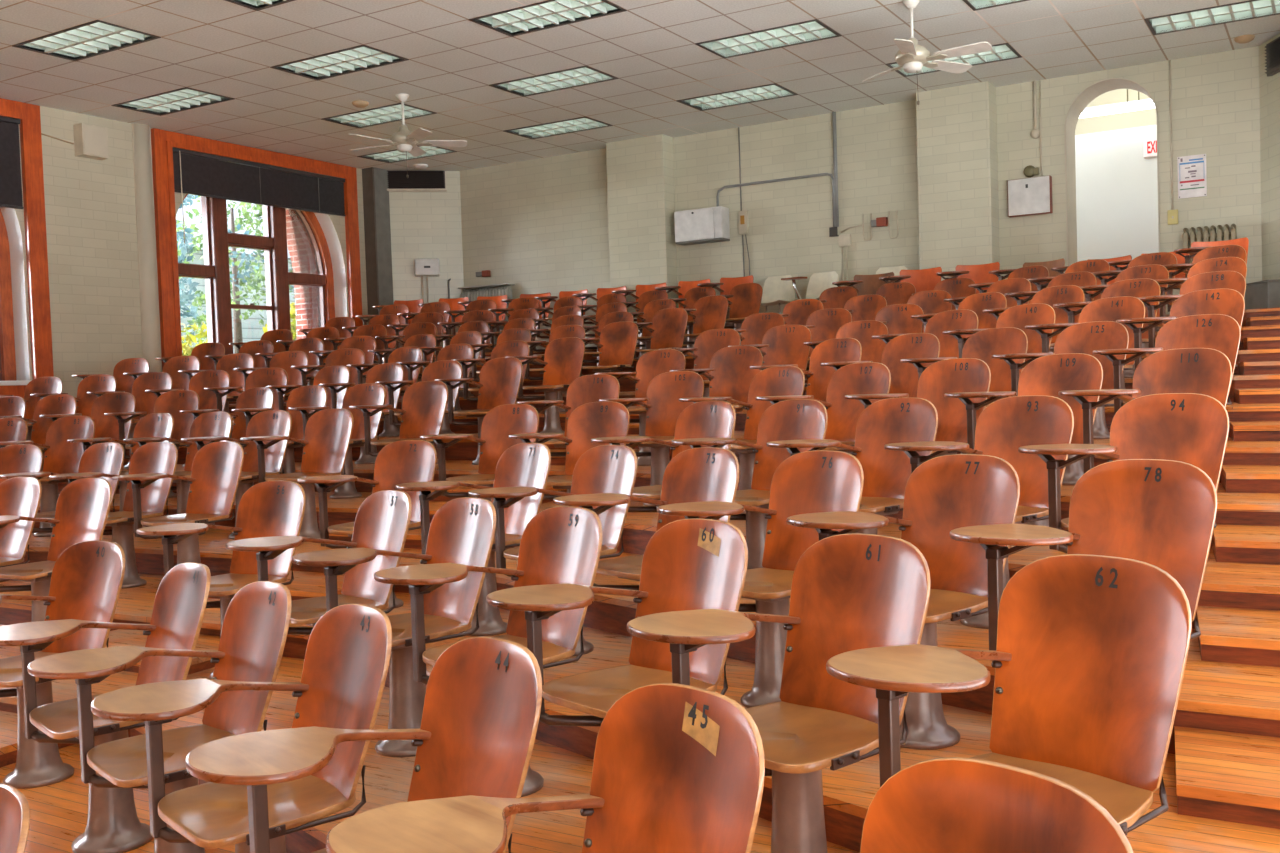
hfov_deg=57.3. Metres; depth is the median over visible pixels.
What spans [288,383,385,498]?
chair
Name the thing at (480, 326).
chair
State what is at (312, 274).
window
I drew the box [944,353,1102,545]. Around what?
chair
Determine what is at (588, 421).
chair
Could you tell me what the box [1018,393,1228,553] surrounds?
chair
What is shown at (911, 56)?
ceiling fan
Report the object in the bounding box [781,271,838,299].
plastic chair
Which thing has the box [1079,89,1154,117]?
light
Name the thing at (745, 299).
chair
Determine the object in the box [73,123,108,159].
wall speaker
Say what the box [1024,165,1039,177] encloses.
bell
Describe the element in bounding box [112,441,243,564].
chair
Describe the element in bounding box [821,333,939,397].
chair
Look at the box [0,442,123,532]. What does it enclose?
chair
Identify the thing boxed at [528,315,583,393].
chair
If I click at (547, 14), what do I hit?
ceiling light
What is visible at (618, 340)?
chair
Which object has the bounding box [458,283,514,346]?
radiator
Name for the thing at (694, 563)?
chair
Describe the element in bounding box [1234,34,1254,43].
smoke detector
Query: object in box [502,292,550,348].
chair
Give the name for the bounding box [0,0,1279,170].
ceiling
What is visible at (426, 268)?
box
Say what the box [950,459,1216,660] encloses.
chair
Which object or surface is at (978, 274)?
chair
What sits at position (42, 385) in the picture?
chair
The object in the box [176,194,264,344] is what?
tree
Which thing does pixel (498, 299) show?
chair
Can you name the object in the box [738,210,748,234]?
thermostat
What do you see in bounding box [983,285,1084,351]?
chair
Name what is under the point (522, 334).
chair
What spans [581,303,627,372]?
chair
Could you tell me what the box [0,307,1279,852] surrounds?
floor
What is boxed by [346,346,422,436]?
chair
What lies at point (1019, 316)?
chair
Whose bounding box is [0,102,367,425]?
wall
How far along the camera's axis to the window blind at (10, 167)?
12.14 m
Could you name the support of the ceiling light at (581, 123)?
attached to the ceiling
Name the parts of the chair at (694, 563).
tablet post, seat, backrest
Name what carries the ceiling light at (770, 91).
attached to the ceiling
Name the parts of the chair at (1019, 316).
tablet post, backrest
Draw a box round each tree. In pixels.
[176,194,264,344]
[176,195,294,355]
[181,322,207,355]
[262,302,296,339]
[288,263,294,292]
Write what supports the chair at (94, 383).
on the floor
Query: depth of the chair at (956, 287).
11.65 m
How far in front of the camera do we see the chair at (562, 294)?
15.54 m
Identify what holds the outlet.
attached to the wall at (541, 225)
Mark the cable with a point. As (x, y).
(41, 133)
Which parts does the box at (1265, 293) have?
lid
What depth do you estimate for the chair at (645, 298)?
14.40 m
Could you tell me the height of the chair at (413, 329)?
0.850 m
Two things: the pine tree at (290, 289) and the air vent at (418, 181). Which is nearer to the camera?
the air vent at (418, 181)
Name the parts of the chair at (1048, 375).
tablet post, backrest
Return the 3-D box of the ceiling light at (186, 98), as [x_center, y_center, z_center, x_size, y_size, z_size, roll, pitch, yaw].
[-4.978,-3.514,12.483,1.219,0.126,0.610,-1,2,31]
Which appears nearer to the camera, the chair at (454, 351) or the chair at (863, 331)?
the chair at (863, 331)
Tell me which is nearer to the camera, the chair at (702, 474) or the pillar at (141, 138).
the chair at (702, 474)
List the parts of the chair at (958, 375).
backrest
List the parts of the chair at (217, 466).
tablet post, seat, backrest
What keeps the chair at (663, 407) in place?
on the floor
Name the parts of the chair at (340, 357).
tablet post, backrest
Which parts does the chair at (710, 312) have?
seat, backrest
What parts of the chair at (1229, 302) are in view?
tablet post, backrest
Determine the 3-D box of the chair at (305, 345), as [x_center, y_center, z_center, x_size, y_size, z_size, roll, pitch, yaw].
[-3.624,-0.501,12.169,0.548,0.850,0.646,-1,2,15]
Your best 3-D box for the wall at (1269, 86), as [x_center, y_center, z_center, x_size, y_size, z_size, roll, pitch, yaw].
[6.248,-1.400,10.101,0.150,4.746,3.591,-2,2,3]
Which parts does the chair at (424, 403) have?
tablet post, seat, backrest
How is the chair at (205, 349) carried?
on the floor
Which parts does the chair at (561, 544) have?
tablet post, seat, backrest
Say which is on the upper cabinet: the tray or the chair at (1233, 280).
the tray
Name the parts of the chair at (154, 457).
tablet post, seat, backrest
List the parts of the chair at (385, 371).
tablet post, backrest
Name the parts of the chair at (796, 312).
backrest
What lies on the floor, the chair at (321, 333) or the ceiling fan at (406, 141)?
the chair at (321, 333)
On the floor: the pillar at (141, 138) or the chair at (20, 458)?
the chair at (20, 458)
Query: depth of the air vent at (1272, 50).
11.32 m
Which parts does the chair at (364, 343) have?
backrest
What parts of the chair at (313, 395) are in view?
backrest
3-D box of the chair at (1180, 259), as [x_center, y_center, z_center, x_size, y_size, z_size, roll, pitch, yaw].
[4.502,-1.195,10.416,0.650,0.742,0.537,-4,3,-41]
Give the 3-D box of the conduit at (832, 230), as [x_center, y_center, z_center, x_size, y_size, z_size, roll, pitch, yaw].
[1.664,-3.009,14.418,1.621,1.474,0.057,-1,2,31]
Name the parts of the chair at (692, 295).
backrest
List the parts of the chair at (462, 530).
tablet post, seat, backrest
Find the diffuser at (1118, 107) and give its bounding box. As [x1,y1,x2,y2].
[1079,103,1154,117]
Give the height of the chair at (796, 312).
0.850 m
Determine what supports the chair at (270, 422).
on the floor
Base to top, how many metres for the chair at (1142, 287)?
0.850 m
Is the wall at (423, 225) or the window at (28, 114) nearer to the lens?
the window at (28, 114)
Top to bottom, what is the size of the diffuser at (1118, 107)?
0.041 m
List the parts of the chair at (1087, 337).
tablet post, backrest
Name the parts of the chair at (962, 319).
backrest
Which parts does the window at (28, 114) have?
sash frame, arch moulding, sill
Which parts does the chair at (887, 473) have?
seat, backrest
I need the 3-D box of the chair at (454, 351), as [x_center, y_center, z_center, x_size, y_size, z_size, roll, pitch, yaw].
[-1.880,-0.340,10.809,0.548,0.850,0.646,-1,2,29]
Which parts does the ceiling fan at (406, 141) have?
blade, blade, motor, blade, blade, blade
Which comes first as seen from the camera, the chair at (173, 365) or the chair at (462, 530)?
the chair at (462, 530)
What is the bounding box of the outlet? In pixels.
[476,270,490,276]
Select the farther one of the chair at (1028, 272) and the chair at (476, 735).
the chair at (1028, 272)
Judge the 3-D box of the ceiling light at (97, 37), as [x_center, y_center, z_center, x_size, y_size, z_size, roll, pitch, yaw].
[-4.867,-3.438,10.289,1.219,0.126,0.610,-1,2,31]
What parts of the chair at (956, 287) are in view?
backrest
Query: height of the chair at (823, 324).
0.850 m
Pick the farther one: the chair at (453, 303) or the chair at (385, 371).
the chair at (453, 303)
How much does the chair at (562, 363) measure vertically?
0.850 m
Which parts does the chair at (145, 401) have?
backrest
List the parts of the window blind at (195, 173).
rail, cord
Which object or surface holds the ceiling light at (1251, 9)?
attached to the ceiling
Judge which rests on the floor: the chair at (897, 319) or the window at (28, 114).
the chair at (897, 319)
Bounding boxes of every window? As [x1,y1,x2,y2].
[0,98,53,397]
[151,128,362,371]
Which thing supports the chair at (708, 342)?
on the floor
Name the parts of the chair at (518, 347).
tablet post, seat, backrest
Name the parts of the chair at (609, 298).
backrest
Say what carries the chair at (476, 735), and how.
on the floor
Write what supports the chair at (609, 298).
on the floor
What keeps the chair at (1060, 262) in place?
on the floor
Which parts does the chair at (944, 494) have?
seat, backrest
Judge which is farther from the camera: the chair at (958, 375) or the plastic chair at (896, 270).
the plastic chair at (896, 270)
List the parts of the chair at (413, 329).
tablet post, backrest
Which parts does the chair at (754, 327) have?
backrest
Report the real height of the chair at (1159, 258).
0.850 m
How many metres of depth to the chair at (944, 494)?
3.67 m
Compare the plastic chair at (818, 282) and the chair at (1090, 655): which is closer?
the chair at (1090, 655)
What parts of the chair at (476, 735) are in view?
tablet post, seat, backrest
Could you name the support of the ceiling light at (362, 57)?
attached to the ceiling
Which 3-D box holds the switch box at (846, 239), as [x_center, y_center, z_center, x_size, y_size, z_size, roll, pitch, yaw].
[2.468,-1.678,14.020,0.150,1.229,0.050,-1,2,31]
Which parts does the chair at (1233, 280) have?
tablet post, backrest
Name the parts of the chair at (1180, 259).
backrest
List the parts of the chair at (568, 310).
tablet post, backrest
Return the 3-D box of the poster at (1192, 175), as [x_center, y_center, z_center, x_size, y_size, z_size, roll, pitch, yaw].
[5.684,-2.575,12.068,0.270,0.430,0.016,-1,2,31]
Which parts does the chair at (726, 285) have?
backrest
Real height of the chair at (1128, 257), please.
0.742 m
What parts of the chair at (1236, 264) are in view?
tablet post, backrest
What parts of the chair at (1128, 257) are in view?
backrest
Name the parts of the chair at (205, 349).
backrest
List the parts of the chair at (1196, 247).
tablet post, backrest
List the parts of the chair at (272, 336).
backrest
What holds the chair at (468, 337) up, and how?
on the floor
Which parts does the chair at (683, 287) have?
backrest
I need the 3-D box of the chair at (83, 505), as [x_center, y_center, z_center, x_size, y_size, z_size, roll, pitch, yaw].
[-3.038,0.709,5.907,0.548,0.850,0.646,-1,2,29]
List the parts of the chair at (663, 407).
tablet post, seat, backrest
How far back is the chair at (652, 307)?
13.25 m
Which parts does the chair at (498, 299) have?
backrest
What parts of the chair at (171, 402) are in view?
tablet post, seat, backrest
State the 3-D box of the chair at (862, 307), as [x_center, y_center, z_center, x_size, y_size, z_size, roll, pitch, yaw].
[1.979,-0.810,10.894,0.548,0.850,0.646,-1,2,29]
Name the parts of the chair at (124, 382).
backrest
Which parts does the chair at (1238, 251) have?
tablet post, backrest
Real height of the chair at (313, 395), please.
0.850 m
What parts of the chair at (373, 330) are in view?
backrest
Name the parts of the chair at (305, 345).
backrest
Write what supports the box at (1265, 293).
on the floor
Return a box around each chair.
[0,377,62,440]
[0,394,76,471]
[0,396,25,417]
[0,416,94,536]
[0,418,27,445]
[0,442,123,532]
[0,444,42,581]
[0,477,41,566]
[0,478,111,651]
[0,540,124,788]
[0,562,210,852]
[0,784,29,852]
[27,581,291,852]
[30,374,116,417]
[39,392,135,444]
[49,442,177,588]
[67,413,173,532]
[72,358,149,393]
[87,372,171,467]
[91,603,391,852]
[104,390,199,497]
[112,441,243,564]
[123,356,199,389]
[123,411,231,534]
[136,480,305,678]
[145,370,229,467]
[155,342,224,369]
[178,353,253,437]
[179,387,273,471]
[181,410,291,538]
[185,636,541,852]
[204,340,273,369]
[204,368,287,429]
[226,490,410,634]
[229,329,292,352]
[231,385,326,473]
[233,351,307,399]
[240,408,352,538]
[255,338,323,382]
[265,366,349,462]
[276,327,338,385]
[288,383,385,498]
[291,348,364,390]
[291,497,495,756]
[297,317,354,349]
[297,440,436,609]
[309,336,375,377]
[318,363,403,463]
[324,324,386,383]
[326,683,764,852]
[342,314,399,363]
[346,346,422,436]
[349,381,447,456]
[356,304,408,363]
[368,334,435,409]
[372,299,423,346]
[374,506,601,796]
[375,322,436,381]
[375,360,461,463]
[387,312,443,381]
[395,443,550,635]
[396,344,473,433]
[397,302,449,361]
[418,297,468,347]
[419,331,481,410]
[420,404,538,501]
[434,321,488,396]
[434,357,522,464]
[438,310,493,380]
[444,299,496,364]
[452,340,528,400]
[458,295,507,351]
[468,445,636,656]
[469,328,530,381]
[480,318,534,365]
[486,309,539,378]
[486,518,747,726]
[488,297,538,337]
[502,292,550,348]
[508,402,629,499]
[511,337,584,433]
[516,374,619,492]
[525,325,584,412]
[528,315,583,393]
[530,296,582,337]
[533,306,581,351]
[534,289,587,326]
[553,447,738,589]
[572,286,626,346]
[577,294,625,359]
[580,321,637,376]
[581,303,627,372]
[582,311,633,368]
[591,401,735,511]
[594,349,685,465]
[599,371,703,505]
[612,282,666,343]
[617,290,667,356]
[627,533,930,852]
[630,299,675,348]
[634,308,687,359]
[655,279,710,341]
[657,450,863,707]
[659,329,740,396]
[670,286,715,355]
[670,346,762,453]
[671,399,827,569]
[679,366,804,513]
[683,295,727,343]
[697,275,753,329]
[713,283,762,344]
[728,325,810,379]
[736,312,784,407]
[750,338,861,401]
[755,362,890,453]
[761,275,794,313]
[767,397,937,534]
[780,299,823,386]
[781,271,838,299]
[787,454,1019,749]
[804,320,887,362]
[806,308,851,370]
[819,286,857,308]
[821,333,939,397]
[826,554,1191,835]
[832,272,893,295]
[844,294,886,321]
[845,358,990,455]
[860,757,1132,852]
[872,309,977,357]
[875,304,923,339]
[876,266,907,281]
[876,282,915,305]
[879,267,941,292]
[884,395,1073,628]
[900,327,1027,453]
[907,290,951,332]
[911,292,1006,332]
[912,278,975,309]
[936,262,999,293]
[942,303,1054,368]
[944,278,1030,309]
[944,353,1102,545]
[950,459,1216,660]
[969,266,1048,303]
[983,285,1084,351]
[989,258,1064,280]
[992,321,1128,484]
[1004,272,1096,352]
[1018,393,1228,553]
[1025,296,1144,438]
[1027,259,1109,300]
[1051,255,1131,284]
[1053,278,1160,400]
[1058,348,1231,473]
[1080,264,1168,377]
[1092,252,1176,353]
[1093,314,1240,415]
[1108,251,1188,331]
[1116,289,1244,368]
[1137,271,1245,353]
[1155,257,1246,328]
[1162,245,1246,311]
[1174,237,1248,277]
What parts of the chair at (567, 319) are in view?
tablet post, backrest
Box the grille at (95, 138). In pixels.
[83,124,107,156]
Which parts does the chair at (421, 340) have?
backrest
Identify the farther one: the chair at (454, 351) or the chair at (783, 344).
the chair at (454, 351)
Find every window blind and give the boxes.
[0,116,23,208]
[172,147,345,242]
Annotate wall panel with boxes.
[1007,176,1052,216]
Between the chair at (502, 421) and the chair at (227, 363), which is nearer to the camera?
the chair at (502, 421)
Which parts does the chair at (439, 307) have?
backrest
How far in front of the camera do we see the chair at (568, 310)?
13.83 m
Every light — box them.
[12,20,160,60]
[111,87,233,115]
[225,0,294,10]
[270,45,408,80]
[321,103,436,127]
[357,146,457,162]
[468,0,626,36]
[489,66,618,96]
[503,116,612,138]
[677,83,797,110]
[695,19,841,58]
[885,43,1021,76]
[963,0,1028,10]
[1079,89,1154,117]
[1144,0,1279,34]
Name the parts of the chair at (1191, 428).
tablet post, seat, backrest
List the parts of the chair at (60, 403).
backrest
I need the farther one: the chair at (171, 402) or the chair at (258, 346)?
the chair at (258, 346)
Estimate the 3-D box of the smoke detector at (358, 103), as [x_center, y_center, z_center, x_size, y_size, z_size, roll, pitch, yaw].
[-3.046,-3.507,12.772,0.180,0.050,0.180,-1,2,31]
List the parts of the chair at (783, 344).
backrest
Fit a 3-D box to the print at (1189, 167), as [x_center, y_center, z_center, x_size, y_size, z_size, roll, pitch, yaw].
[5.663,-2.625,12.075,0.170,0.290,0.002,-1,2,31]
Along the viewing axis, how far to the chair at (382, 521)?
4.66 m
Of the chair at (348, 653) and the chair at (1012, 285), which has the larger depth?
the chair at (1012, 285)
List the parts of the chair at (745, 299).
seat, backrest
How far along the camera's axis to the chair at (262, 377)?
10.39 m
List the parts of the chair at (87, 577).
tablet post, seat, backrest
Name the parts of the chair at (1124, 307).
tablet post, backrest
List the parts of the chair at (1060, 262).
backrest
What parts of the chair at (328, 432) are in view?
tablet post, seat, backrest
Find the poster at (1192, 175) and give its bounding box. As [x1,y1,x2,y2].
[1177,154,1206,198]
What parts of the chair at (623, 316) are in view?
tablet post, seat, backrest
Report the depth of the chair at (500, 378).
9.52 m
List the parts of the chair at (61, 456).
seat, backrest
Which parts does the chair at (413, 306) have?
backrest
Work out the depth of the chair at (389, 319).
14.23 m
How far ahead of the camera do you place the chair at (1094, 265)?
10.10 m
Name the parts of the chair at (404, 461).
tablet post, seat, backrest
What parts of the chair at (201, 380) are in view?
backrest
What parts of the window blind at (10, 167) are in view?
rail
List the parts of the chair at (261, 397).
backrest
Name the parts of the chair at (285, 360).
backrest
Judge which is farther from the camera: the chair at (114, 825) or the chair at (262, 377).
the chair at (262, 377)
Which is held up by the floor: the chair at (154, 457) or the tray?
the chair at (154, 457)
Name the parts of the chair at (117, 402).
backrest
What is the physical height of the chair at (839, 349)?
0.850 m
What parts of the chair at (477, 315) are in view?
tablet post, backrest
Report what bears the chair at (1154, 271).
on the floor
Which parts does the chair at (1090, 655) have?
tablet post, seat, backrest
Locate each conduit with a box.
[716,112,838,236]
[738,127,749,276]
[1167,60,1177,224]
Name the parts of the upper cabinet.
door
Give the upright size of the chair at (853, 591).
0.850 m
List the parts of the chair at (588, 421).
tablet post, seat, backrest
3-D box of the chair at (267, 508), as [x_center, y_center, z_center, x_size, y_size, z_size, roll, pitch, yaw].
[-1.859,0.693,5.256,0.548,0.850,0.646,-1,2,29]
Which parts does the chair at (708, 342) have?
backrest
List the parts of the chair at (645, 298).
backrest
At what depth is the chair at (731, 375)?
8.55 m
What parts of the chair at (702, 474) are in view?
tablet post, seat, backrest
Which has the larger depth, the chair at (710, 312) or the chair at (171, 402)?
the chair at (710, 312)
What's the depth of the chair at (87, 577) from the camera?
4.52 m
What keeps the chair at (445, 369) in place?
on the floor
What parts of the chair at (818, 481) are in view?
tablet post, seat, backrest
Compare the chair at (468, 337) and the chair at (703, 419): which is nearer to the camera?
the chair at (703, 419)
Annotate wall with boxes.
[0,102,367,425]
[287,240,301,339]
[389,171,463,354]
[459,46,1261,348]
[1259,34,1279,280]
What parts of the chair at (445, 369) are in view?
tablet post, seat, backrest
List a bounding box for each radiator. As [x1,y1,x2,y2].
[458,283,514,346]
[1183,223,1236,262]
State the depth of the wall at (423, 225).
16.92 m
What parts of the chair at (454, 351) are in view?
tablet post, backrest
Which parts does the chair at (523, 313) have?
tablet post, backrest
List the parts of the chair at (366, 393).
tablet post, seat, backrest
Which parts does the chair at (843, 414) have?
seat, backrest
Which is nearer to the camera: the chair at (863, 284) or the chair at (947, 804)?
the chair at (947, 804)
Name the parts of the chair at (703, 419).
tablet post, seat, backrest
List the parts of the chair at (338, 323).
backrest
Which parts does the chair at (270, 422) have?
seat, backrest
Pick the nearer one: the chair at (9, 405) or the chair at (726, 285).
the chair at (9, 405)
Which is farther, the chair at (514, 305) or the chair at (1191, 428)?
the chair at (514, 305)
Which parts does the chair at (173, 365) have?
backrest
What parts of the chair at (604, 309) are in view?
backrest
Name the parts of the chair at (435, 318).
tablet post, backrest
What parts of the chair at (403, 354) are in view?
tablet post, backrest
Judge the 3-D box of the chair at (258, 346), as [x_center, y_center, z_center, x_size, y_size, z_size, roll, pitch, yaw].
[-4.207,-0.488,12.336,0.548,0.850,0.646,-1,2,15]
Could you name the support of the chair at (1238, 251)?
on the floor
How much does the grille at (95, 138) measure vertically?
0.310 m
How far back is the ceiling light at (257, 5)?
9.48 m
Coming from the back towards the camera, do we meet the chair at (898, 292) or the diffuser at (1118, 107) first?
the diffuser at (1118, 107)
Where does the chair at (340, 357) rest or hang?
on the floor
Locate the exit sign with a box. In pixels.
[1143,139,1156,157]
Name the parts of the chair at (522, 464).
tablet post, seat, backrest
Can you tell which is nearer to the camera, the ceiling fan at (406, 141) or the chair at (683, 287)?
the ceiling fan at (406, 141)
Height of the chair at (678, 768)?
0.850 m
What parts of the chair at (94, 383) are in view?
backrest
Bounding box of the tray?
[675,238,729,245]
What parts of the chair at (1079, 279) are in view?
backrest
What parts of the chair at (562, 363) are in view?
tablet post, seat, backrest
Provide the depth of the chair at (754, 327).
10.57 m
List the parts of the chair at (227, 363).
backrest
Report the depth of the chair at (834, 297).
12.25 m
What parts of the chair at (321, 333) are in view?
backrest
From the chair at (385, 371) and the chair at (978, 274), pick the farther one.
the chair at (978, 274)
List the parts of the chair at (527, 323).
tablet post, backrest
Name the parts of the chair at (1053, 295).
backrest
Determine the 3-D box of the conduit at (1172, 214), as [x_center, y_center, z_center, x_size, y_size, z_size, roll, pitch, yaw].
[5.506,-2.943,12.140,0.100,1.691,0.043,-1,2,31]
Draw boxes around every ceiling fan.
[350,94,466,177]
[863,0,991,104]
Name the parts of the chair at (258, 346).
backrest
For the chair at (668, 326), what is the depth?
12.07 m
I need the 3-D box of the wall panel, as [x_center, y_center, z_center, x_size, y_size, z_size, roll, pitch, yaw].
[4.274,-2.522,12.857,0.460,0.400,0.108,-1,2,31]
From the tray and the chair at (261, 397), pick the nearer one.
the chair at (261, 397)
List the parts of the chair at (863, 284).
backrest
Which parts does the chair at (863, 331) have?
backrest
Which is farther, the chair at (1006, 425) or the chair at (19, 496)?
the chair at (19, 496)
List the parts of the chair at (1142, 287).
tablet post, backrest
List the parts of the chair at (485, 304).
tablet post, backrest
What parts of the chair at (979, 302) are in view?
backrest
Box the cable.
[41,133,73,143]
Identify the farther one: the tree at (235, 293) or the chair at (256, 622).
the tree at (235, 293)
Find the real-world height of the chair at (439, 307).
0.850 m
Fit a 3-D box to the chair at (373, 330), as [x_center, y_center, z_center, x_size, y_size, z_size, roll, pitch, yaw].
[-3.141,-0.715,12.989,0.548,0.850,0.646,-1,2,15]
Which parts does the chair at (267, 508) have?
tablet post, seat, backrest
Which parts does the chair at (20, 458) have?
backrest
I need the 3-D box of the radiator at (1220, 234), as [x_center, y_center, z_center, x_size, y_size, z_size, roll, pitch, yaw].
[5.802,-1.568,11.926,0.482,0.940,0.145,-1,2,31]
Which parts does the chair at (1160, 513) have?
tablet post, backrest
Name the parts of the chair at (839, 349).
backrest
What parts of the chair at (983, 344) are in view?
backrest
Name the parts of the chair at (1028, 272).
backrest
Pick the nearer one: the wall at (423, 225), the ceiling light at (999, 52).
the ceiling light at (999, 52)
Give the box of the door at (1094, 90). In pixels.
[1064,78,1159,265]
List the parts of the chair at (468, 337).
tablet post, backrest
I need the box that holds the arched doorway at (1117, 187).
[1075,89,1158,261]
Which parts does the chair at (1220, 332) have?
tablet post, backrest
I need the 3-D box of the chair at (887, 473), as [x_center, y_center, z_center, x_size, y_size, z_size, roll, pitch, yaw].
[0.892,0.315,4.911,0.646,0.850,0.548,-4,3,-41]
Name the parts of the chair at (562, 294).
tablet post, backrest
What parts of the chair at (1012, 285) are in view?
backrest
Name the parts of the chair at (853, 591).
tablet post, seat, backrest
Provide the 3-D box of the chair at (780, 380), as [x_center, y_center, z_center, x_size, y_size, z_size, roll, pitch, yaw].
[0.583,0.089,6.651,0.646,0.850,0.548,-4,3,-41]
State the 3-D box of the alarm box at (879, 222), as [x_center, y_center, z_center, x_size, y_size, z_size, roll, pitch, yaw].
[2.808,-2.398,13.765,0.200,0.115,0.070,-1,2,31]
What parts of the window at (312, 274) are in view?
sash frame, arch moulding, glass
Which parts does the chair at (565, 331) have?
tablet post, seat, backrest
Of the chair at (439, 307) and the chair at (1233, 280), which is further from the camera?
the chair at (439, 307)
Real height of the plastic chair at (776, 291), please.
0.782 m
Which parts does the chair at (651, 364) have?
tablet post, seat, backrest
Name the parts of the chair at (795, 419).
tablet post, seat, backrest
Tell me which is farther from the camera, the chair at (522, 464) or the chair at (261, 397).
the chair at (261, 397)
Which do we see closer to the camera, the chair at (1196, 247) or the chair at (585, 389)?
the chair at (585, 389)
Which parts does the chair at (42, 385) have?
backrest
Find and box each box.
[414,258,450,303]
[839,234,851,285]
[871,217,887,227]
[1244,279,1279,308]
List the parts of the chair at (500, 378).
tablet post, seat, backrest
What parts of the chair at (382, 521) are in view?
tablet post, seat, backrest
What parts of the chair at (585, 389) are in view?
tablet post, seat, backrest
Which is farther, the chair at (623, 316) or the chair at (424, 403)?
the chair at (623, 316)
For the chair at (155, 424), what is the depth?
8.70 m
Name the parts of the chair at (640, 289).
backrest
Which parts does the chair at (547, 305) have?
backrest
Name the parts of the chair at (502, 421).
tablet post, seat, backrest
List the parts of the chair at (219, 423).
seat, backrest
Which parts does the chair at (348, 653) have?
tablet post, seat, backrest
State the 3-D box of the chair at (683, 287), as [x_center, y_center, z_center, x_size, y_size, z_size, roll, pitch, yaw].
[0.531,-1.423,14.529,0.537,0.813,0.650,-1,2,29]
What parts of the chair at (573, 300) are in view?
tablet post, backrest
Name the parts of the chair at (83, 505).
tablet post, seat, backrest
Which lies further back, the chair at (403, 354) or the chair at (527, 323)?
the chair at (527, 323)
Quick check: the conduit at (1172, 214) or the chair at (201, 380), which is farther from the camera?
the conduit at (1172, 214)
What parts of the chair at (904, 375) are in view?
backrest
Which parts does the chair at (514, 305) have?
tablet post, backrest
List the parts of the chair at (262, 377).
tablet post, backrest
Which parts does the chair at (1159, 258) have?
backrest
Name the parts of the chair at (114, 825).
tablet post, seat, backrest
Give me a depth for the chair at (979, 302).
8.85 m
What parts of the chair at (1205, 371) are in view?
tablet post, seat, backrest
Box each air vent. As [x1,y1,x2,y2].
[387,171,446,191]
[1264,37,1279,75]
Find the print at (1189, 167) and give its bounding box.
[1180,158,1198,185]
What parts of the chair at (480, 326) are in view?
tablet post, backrest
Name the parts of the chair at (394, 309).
backrest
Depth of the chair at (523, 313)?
14.04 m
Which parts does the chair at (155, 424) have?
seat, backrest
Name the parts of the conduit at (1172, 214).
plate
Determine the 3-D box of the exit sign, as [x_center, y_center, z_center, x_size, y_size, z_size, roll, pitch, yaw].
[6.178,-3.339,14.041,0.270,0.200,0.056,-1,2,31]
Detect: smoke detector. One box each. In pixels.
[352,100,368,107]
[413,164,427,168]
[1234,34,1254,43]
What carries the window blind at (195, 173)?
attached to the window at (312, 274)
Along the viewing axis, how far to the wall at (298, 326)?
16.75 m
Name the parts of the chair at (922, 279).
backrest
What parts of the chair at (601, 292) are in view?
backrest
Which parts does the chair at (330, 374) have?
tablet post, backrest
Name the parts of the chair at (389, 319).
backrest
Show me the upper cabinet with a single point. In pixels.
(703, 225)
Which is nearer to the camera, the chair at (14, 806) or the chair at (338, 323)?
the chair at (14, 806)
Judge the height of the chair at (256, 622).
0.850 m
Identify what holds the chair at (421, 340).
on the floor
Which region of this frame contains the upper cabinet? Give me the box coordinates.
[674,206,729,245]
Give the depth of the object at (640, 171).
15.15 m
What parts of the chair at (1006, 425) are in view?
tablet post, backrest, seat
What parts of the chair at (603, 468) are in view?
tablet post, seat, backrest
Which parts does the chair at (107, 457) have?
tablet post, seat, backrest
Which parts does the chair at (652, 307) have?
tablet post, seat, backrest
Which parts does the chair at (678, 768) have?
backrest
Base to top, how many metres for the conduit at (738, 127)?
2.694 m
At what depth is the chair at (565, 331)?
11.49 m
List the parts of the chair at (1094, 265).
backrest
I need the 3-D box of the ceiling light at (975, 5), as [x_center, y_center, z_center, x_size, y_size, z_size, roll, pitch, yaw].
[3.284,-3.688,9.674,1.219,0.126,0.610,-1,2,31]
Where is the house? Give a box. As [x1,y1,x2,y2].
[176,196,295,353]
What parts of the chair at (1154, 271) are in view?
backrest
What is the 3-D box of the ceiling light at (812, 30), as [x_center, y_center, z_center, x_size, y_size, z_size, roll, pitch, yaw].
[1.191,-3.664,10.925,1.219,0.126,0.610,-1,2,31]
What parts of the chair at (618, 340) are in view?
seat, backrest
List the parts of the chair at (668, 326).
seat, backrest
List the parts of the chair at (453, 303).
backrest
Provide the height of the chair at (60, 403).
0.850 m
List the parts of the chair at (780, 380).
seat, backrest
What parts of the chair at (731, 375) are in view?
backrest, seat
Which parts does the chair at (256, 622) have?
tablet post, seat, backrest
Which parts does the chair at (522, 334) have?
tablet post, backrest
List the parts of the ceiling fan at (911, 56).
blade, blade, motor, blade, blade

